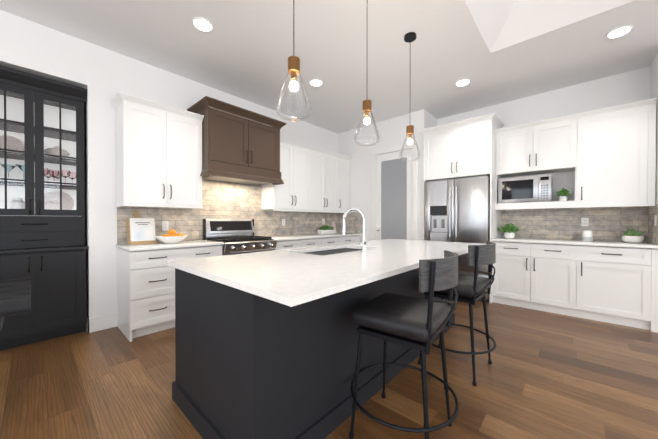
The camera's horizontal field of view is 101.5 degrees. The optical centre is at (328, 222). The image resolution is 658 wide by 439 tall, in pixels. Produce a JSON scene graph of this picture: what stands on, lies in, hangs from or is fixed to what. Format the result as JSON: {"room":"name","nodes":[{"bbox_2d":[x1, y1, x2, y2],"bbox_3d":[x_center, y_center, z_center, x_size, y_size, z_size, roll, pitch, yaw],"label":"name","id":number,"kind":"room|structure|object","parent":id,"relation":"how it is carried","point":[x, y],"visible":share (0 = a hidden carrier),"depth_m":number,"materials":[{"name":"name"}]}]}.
{"room":"kitchen","nodes":[
{"label":"kitchen","id":0,"kind":"room"},
{"bbox_2d":[0,10,337,318],"bbox_3d":[-2.944,-0.362,2.811,0.600,3.050,10.460,0,1,42],"label":"wall","id":1,"kind":"structure","parent":0,"point":[102,76],"depth_m":2.91,"materials":[{"name":"white paint"}]},
{"bbox_2d":[86,314,116,332],"bbox_3d":[0.558,1.119,-0.962,9.870,0.140,9.560,0,1,42],"label":"baseboard","id":2,"kind":"structure","parent":1,"relation":"attached to","point":[100,323],"depth_m":2.90,"materials":[{"name":"white wood"}]},
{"bbox_2d":[115,92,174,206],"bbox_3d":[-2.082,-0.755,3.044,0.340,1.114,0.457,0,1,42],"label":"upper cabinet","id":3,"kind":"object","parent":1,"relation":"attached to","point":[159,154],"depth_m":2.92,"materials":[{"name":"white wood"}]},
{"bbox_2d":[175,108,202,206],"bbox_3d":[-1.855,-0.757,3.294,0.340,1.114,0.457,0,1,42],"label":"upper cabinet","id":4,"kind":"object","parent":1,"relation":"attached to","point":[188,125],"depth_m":3.23,"materials":[{"name":"white wood"}]},
{"bbox_2d":[187,96,285,184],"bbox_3d":[-1.252,-1.028,3.784,0.573,0.909,1.194,0,1,42],"label":"range hood","id":5,"kind":"object","parent":1,"relation":"attached to","point":[238,148],"visible":1,"depth_m":3.53,"materials":[{"name":"brown wood"}]},
{"bbox_2d":[117,179,362,243],"bbox_3d":[-0.848,-0.279,4.188,0.655,1.034,3.801,0,1,42],"label":"wall tile","id":6,"kind":"structure","parent":1,"relation":"attached to","point":[225,200],"depth_m":4.02,"materials":[{"name":"tile"}]},
{"bbox_2d":[162,221,168,229],"bbox_3d":[-2.037,0.045,3.349,0.007,0.116,0.072,0,1,42],"label":"electrical outlet","id":7,"kind":"object","parent":6,"relation":"attached to","point":[165,225],"visible":1,"depth_m":3.35,"materials":[{"name":"white plastic"}]},
{"bbox_2d":[261,139,298,210],"bbox_3d":[-0.825,-0.735,4.429,0.340,1.055,0.444,0,1,42],"label":"upper cabinet","id":8,"kind":"object","parent":1,"relation":"attached to","point":[282,197],"depth_m":4.34,"materials":[{"name":"white wood"}]},
{"bbox_2d":[299,147,314,210],"bbox_3d":[-0.588,-0.737,4.691,0.340,1.055,0.505,0,1,42],"label":"upper cabinet","id":9,"kind":"object","parent":1,"relation":"attached to","point":[306,156],"depth_m":4.67,"materials":[{"name":"white wood"}]},
{"bbox_2d":[315,151,326,210],"bbox_3d":[-0.330,-0.739,4.975,0.340,1.055,0.504,0,1,42],"label":"upper cabinet","id":10,"kind":"object","parent":1,"relation":"attached to","point":[320,156],"depth_m":4.93,"materials":[{"name":"white wood"}]},
{"bbox_2d":[327,155,342,210],"bbox_3d":[-0.072,-0.741,5.259,0.340,1.055,0.505,0,1,42],"label":"upper cabinet","id":11,"kind":"object","parent":1,"relation":"attached to","point":[334,164],"depth_m":5.22,"materials":[{"name":"white wood"}]},
{"bbox_2d":[343,159,350,210],"bbox_3d":[0.165,-0.743,5.521,0.340,1.055,0.444,0,1,42],"label":"upper cabinet","id":12,"kind":"object","parent":1,"relation":"attached to","point":[346,162],"depth_m":5.49,"materials":[{"name":"white wood"}]},
{"bbox_2d":[0,299,657,438],"bbox_3d":[0.756,1.207,0.843,12.000,0.060,12.500,0,1,42],"label":"floor","id":13,"kind":"structure","parent":0,"point":[546,375],"depth_m":1.92,"materials":[{"name":"brown wood"}]},
{"bbox_2d":[0,276,30,331],"bbox_3d":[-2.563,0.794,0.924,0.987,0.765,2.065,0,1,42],"label":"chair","id":14,"kind":"object","parent":13,"relation":"on","point":[15,296],"visible":1,"depth_m":1.48,"materials":[{"name":"black wood"}]},
{"bbox_2d":[0,66,88,349],"bbox_3d":[-2.936,-0.117,2.681,0.508,2.558,0.756,0,1,42],"label":"hutch","id":15,"kind":"object","parent":13,"relation":"on","point":[42,202],"visible":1,"depth_m":2.65,"materials":[{"name":"black wood"}]},
{"bbox_2d":[117,247,221,341],"bbox_3d":[-1.829,0.724,3.143,0.595,0.875,0.929,0,1,42],"label":"base cabinet","id":16,"kind":"object","parent":13,"relation":"on","point":[145,279],"depth_m":2.76,"materials":[{"name":"white wood"}]},
{"bbox_2d":[116,240,222,250],"bbox_3d":[-1.823,0.261,3.127,0.620,0.030,0.941,0,1,42],"label":"countertop","id":17,"kind":"structure","parent":16,"relation":"on","point":[193,243],"depth_m":2.91,"materials":[{"name":"white stone"}]},
{"bbox_2d":[126,211,139,243],"bbox_3d":[-2.220,0.055,3.110,0.074,0.376,0.190,0,1,42],"label":"cutting board","id":18,"kind":"object","parent":17,"relation":"on","point":[136,214],"visible":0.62,"depth_m":3.05,"materials":[{"name":"brown wood"}]},
{"bbox_2d":[129,218,157,244],"bbox_3d":[-2.100,0.100,3.041,0.125,0.291,0.250,0,1,42],"label":"cookbook","id":19,"kind":"object","parent":17,"relation":"on","point":[141,230],"visible":1,"depth_m":3.03,"materials":[{"name":"white paper"}]},
{"bbox_2d":[154,229,187,243],"bbox_3d":[-1.818,0.164,3.110,0.343,0.163,0.343,0,1,42],"label":"fruit bowl","id":20,"kind":"object","parent":17,"relation":"on","point":[171,237],"visible":1,"depth_m":3.04,"materials":[{"name":"white ceramic"}]},
{"bbox_2d":[203,219,276,255],"bbox_3d":[-1.220,0.545,3.735,0.696,1.185,0.756,0,1,42],"label":"range","id":21,"kind":"object","parent":13,"relation":"on","point":[236,236],"visible":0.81,"depth_m":3.71,"materials":[{"name":"silver metal"}]},
{"bbox_2d":[274,239,326,249],"bbox_3d":[-0.655,0.715,4.437,0.595,0.875,1.030,0,1,42],"label":"base cabinet","id":22,"kind":"object","parent":13,"relation":"on","point":[287,243],"depth_m":4.21,"materials":[{"name":"white wood"}]},
{"bbox_2d":[267,233,346,242],"bbox_3d":[-0.288,0.250,4.820,0.620,0.030,2.095,0,1,42],"label":"countertop","id":23,"kind":"structure","parent":22,"relation":"on","point":[279,239],"depth_m":4.45,"materials":[{"name":"white stone"}]},
{"bbox_2d":[318,225,335,233],"bbox_3d":[-0.043,0.145,5.388,0.130,0.170,0.430,0,1,42],"label":"pot","id":24,"kind":"object","parent":23,"relation":"on","point":[326,229],"visible":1,"depth_m":5.33,"materials":[{"name":"white ceramic"}]},
{"bbox_2d":[172,267,454,438],"bbox_3d":[0.181,0.725,2.432,1.010,0.884,2.607,0,1,42],"label":"kitchen island","id":25,"kind":"object","parent":13,"relation":"on","point":[266,344],"depth_m":1.41,"materials":[{"name":"black wood"}]},
{"bbox_2d":[168,239,485,306],"bbox_3d":[0.382,0.266,2.418,1.250,0.030,2.900,0,1,42],"label":"island countertop","id":26,"kind":"structure","parent":25,"relation":"on","point":[290,277],"depth_m":1.56,"materials":[{"name":"white stone"}]},
{"bbox_2d":[304,247,367,254],"bbox_3d":[0.064,0.372,2.478,0.454,0.208,0.824,0,1,42],"label":"sink","id":27,"kind":"object","parent":26,"relation":"in","point":[323,250],"depth_m":2.66,"materials":[{"name":"grey metal"}]},
{"bbox_2d":[342,208,367,251],"bbox_3d":[0.202,0.062,2.330,0.230,0.378,0.171,0,1,42],"label":"faucet","id":28,"kind":"object","parent":26,"relation":"on","point":[363,243],"visible":1,"depth_m":2.31,"materials":[{"name":"silver metal"}]},
{"bbox_2d":[327,235,342,244],"bbox_3d":[-0.186,0.711,4.954,0.595,0.875,0.614,0,1,42],"label":"base cabinet","id":29,"kind":"object","parent":13,"relation":"on","point":[329,241],"depth_m":4.86,"materials":[{"name":"white wood"}]},
{"bbox_2d":[343,235,354,242],"bbox_3d":[0.122,0.709,5.294,0.595,0.875,0.549,0,1,42],"label":"base cabinet","id":30,"kind":"object","parent":13,"relation":"on","point":[346,238],"depth_m":5.13,"materials":[{"name":"white wood"}]},
{"bbox_2d":[355,235,359,241],"bbox_3d":[0.338,0.707,5.531,0.595,0.875,0.212,0,1,42],"label":"base cabinet","id":31,"kind":"object","parent":13,"relation":"on","point":[357,238],"depth_m":5.34,"materials":[{"name":"white wood"}]},
{"bbox_2d":[349,250,458,438],"bbox_3d":[0.409,0.669,1.506,0.577,1.004,0.577,0,1,42],"label":"stool","id":32,"kind":"object","parent":13,"relation":"on","point":[414,322],"visible":1,"depth_m":1.34,"materials":[{"name":"black metal"}]},
{"bbox_2d":[424,175,489,300],"bbox_3d":[2.119,0.234,4.361,0.931,1.814,0.707,0,1,42],"label":"fridge","id":33,"kind":"object","parent":13,"relation":"on","point":[456,209],"visible":0.56,"depth_m":4.07,"materials":[{"name":"silver metal"}]},
{"bbox_2d":[418,241,495,385],"bbox_3d":[1.040,0.664,2.216,0.579,1.004,0.579,0,1,42],"label":"stool","id":34,"kind":"object","parent":13,"relation":"on","point":[471,291],"visible":0.67,"depth_m":1.98,"materials":[{"name":"black metal"}]},
{"bbox_2d":[491,242,522,307],"bbox_3d":[2.723,0.718,3.908,0.506,0.875,0.610,0,1,42],"label":"base cabinet","id":35,"kind":"object","parent":13,"relation":"on","point":[507,286],"depth_m":3.73,"materials":[{"name":"white wood"}]},
{"bbox_2d":[523,242,566,314],"bbox_3d":[3.032,0.720,3.629,0.565,0.875,0.610,0,1,42],"label":"base cabinet","id":36,"kind":"object","parent":13,"relation":"on","point":[544,266],"depth_m":3.46,"materials":[{"name":"white wood"}]},
{"bbox_2d":[567,246,657,332],"bbox_3d":[3.412,0.722,3.284,0.699,0.875,0.610,0,1,42],"label":"base cabinet","id":37,"kind":"object","parent":13,"relation":"on","point":[618,285],"depth_m":3.05,"materials":[{"name":"white wood"}]},
{"bbox_2d":[491,238,657,249],"bbox_3d":[3.095,0.258,3.551,1.532,0.030,0.635,0,1,42],"label":"countertop","id":38,"kind":"structure","parent":37,"relation":"on","point":[550,242],"depth_m":3.29,"materials":[{"name":"white stone"}]},
{"bbox_2d":[497,223,519,237],"bbox_3d":[2.674,0.127,4.010,0.282,0.224,0.255,0,1,42],"label":"plant pot","id":39,"kind":"object","parent":38,"relation":"on","point":[510,229],"visible":1,"depth_m":3.95,"materials":[{"name":"white ceramic"}]},
{"bbox_2d":[582,230,592,240],"bbox_3d":[3.332,0.172,3.468,0.096,0.142,0.096,0,1,42],"label":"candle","id":40,"kind":"object","parent":38,"relation":"on","point":[587,235],"visible":1,"depth_m":3.43,"materials":[{"name":"white wax"}]},
{"bbox_2d":[622,228,644,242],"bbox_3d":[3.632,0.156,3.210,0.194,0.178,0.184,0,1,42],"label":"succulent bowl","id":41,"kind":"object","parent":38,"relation":"on","point":[632,236],"visible":1,"depth_m":3.18,"materials":[{"name":"white ceramic"}]},
{"bbox_2d":[0,0,657,133],"bbox_3d":[0.756,-2.015,0.821,12.000,0.285,12.500,0,1,42],"label":"ceiling","id":42,"kind":"structure","parent":0,"point":[352,55],"depth_m":2.87,"materials":[{"name":"white paint"}]},
{"bbox_2d":[192,17,212,31],"bbox_3d":[-1.201,-1.877,2.562,0.184,0.014,0.184,0,1,42],"label":"recessed light","id":43,"kind":"object","parent":42,"relation":"in","point":[202,24],"visible":0.94,"depth_m":2.54,"materials":[{"name":"white plastic"}]},
{"bbox_2d":[276,0,311,121],"bbox_3d":[-0.208,-1.253,1.593,0.212,1.249,0.212,0,1,42],"label":"pendant light","id":44,"kind":"object","parent":42,"relation":"hanging from","point":[293,66],"visible":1,"depth_m":1.60,"materials":[{"name":"clear glass"}]},
{"bbox_2d":[309,79,322,85],"bbox_3d":[-0.176,-1.885,3.638,0.184,0.014,0.184,0,1,42],"label":"recessed light","id":45,"kind":"object","parent":42,"relation":"in","point":[315,82],"visible":0.98,"depth_m":3.62,"materials":[{"name":"white plastic"}]},
{"bbox_2d":[354,100,379,145],"bbox_3d":[0.305,-1.257,2.160,0.212,1.249,0.212,0,1,42],"label":"pendant light","id":46,"kind":"object","parent":42,"relation":"hanging from","point":[367,107],"visible":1,"depth_m":2.17,"materials":[{"name":"clear glass"}]},
{"bbox_2d":[399,32,420,160],"bbox_3d":[0.823,-1.261,2.730,0.212,1.249,0.212,0,1,42],"label":"pendant light","id":47,"kind":"object","parent":42,"relation":"hanging from","point":[409,37],"visible":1,"depth_m":2.72,"materials":[{"name":"clear glass"}]},
{"bbox_2d":[455,79,469,85],"bbox_3d":[1.807,-1.885,3.637,0.184,0.014,0.184,0,1,42],"label":"recessed light","id":48,"kind":"object","parent":42,"relation":"in","point":[462,82],"visible":1,"depth_m":3.62,"materials":[{"name":"white plastic"}]},
{"bbox_2d":[606,25,632,38],"bbox_3d":[2.867,-1.878,2.659,0.184,0.014,0.184,0,1,42],"label":"recessed light","id":49,"kind":"object","parent":42,"relation":"in","point":[619,31],"visible":0.98,"depth_m":2.65,"materials":[{"name":"white plastic"}]},
{"bbox_2d":[338,109,425,241],"bbox_3d":[0.935,-0.378,5.220,1.910,3.050,0.120,0,1,42],"label":"wall","id":50,"kind":"structure","parent":0,"point":[392,132],"depth_m":5.25,"materials":[{"name":"white paint"}]},
{"bbox_2d":[372,142,417,240],"bbox_3d":[1.181,-0.113,4.920,0.920,2.524,0.112,0,1,42],"label":"pantry door","id":51,"kind":"structure","parent":50,"relation":"in","point":[394,204],"depth_m":4.93,"materials":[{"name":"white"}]},
{"bbox_2d":[426,111,437,132],"bbox_3d":[1.800,-0.376,4.841,0.120,3.050,0.480,0,1,42],"label":"wall","id":52,"kind":"structure","parent":0,"point":[431,121],"depth_m":4.72,"materials":[{"name":"white paint"}]},
{"bbox_2d":[438,66,649,242],"bbox_3d":[4.939,-0.359,2.452,7.980,3.050,0.200,0,1,42],"label":"wall","id":53,"kind":"structure","parent":0,"point":[623,88],"depth_m":3.73,"materials":[{"name":"white paint"}]},
{"bbox_2d":[423,123,450,181],"bbox_3d":[2.000,-1.114,4.532,0.540,0.841,0.640,0,1,42],"label":"upper cabinet","id":54,"kind":"object","parent":53,"relation":"attached to","point":[437,144],"depth_m":4.34,"materials":[{"name":"white wood"}]},
{"bbox_2d":[451,114,498,181],"bbox_3d":[2.312,-1.112,4.249,0.539,0.841,0.640,0,1,42],"label":"upper cabinet","id":55,"kind":"object","parent":53,"relation":"attached to","point":[472,145],"depth_m":3.98,"materials":[{"name":"white wood"}]},
{"bbox_2d":[495,126,530,177],"bbox_3d":[2.797,-1.010,3.978,0.506,0.610,0.390,0,1,42],"label":"upper cabinet","id":56,"kind":"object","parent":53,"relation":"attached to","point":[510,145],"depth_m":3.89,"materials":[{"name":"white wood"}]},
{"bbox_2d":[498,174,552,202],"bbox_3d":[2.849,-0.461,3.913,0.610,0.366,0.375,0,1,42],"label":"microwave","id":57,"kind":"object","parent":56,"relation":"in","point":[535,188],"visible":0.98,"depth_m":3.76,"materials":[{"name":"silver metal"}]},
{"bbox_2d":[527,118,570,175],"bbox_3d":[3.084,-1.008,3.718,0.505,0.610,0.390,0,1,42],"label":"upper cabinet","id":58,"kind":"object","parent":53,"relation":"attached to","point":[548,143],"depth_m":3.60,"materials":[{"name":"white wood"}]},
{"bbox_2d":[501,204,657,244],"bbox_3d":[3.119,0.014,3.567,1.542,0.456,0.598,0,1,42],"label":"wall tile","id":59,"kind":"structure","parent":53,"relation":"attached to","point":[609,223],"depth_m":3.67,"materials":[{"name":"tile"}]},
{"bbox_2d":[581,218,588,225],"bbox_3d":[3.464,-0.002,3.642,0.072,0.116,0.007,0,1,42],"label":"electrical outlet","id":60,"kind":"object","parent":59,"relation":"attached to","point":[584,221],"visible":1,"depth_m":3.64,"materials":[{"name":"white plastic"}]},
{"bbox_2d":[654,215,656,225],"bbox_3d":[3.596,-0.016,2.966,0.010,0.116,0.072,0,1,42],"label":"electrical outlet","id":61,"kind":"object","parent":59,"relation":"attached to","point":[655,220],"visible":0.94,"depth_m":2.95,"materials":[{"name":"white plastic"}]},
{"bbox_2d":[567,102,655,207],"bbox_3d":[3.486,-0.756,3.355,0.699,1.110,0.390,0,1,42],"label":"upper cabinet","id":62,"kind":"object","parent":53,"relation":"attached to","point":[604,157],"depth_m":3.19,"materials":[{"name":"white wood"}]},
{"bbox_2d":[556,188,570,200],"bbox_3d":[3.142,-0.368,3.608,0.149,0.185,0.193,0,1,42],"label":"potted plant","id":63,"kind":"object","parent":62,"relation":"on","point":[564,193],"visible":0.98,"depth_m":3.58,"materials":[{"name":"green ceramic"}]},
{"bbox_2d":[650,52,657,244],"bbox_3d":[5.654,-0.351,1.257,5.315,3.050,0.610,0,1,42],"label":"wall","id":64,"kind":"structure","parent":0,"point":[654,79],"depth_m":3.01,"materials":[{"name":"white paint"}]}
]}

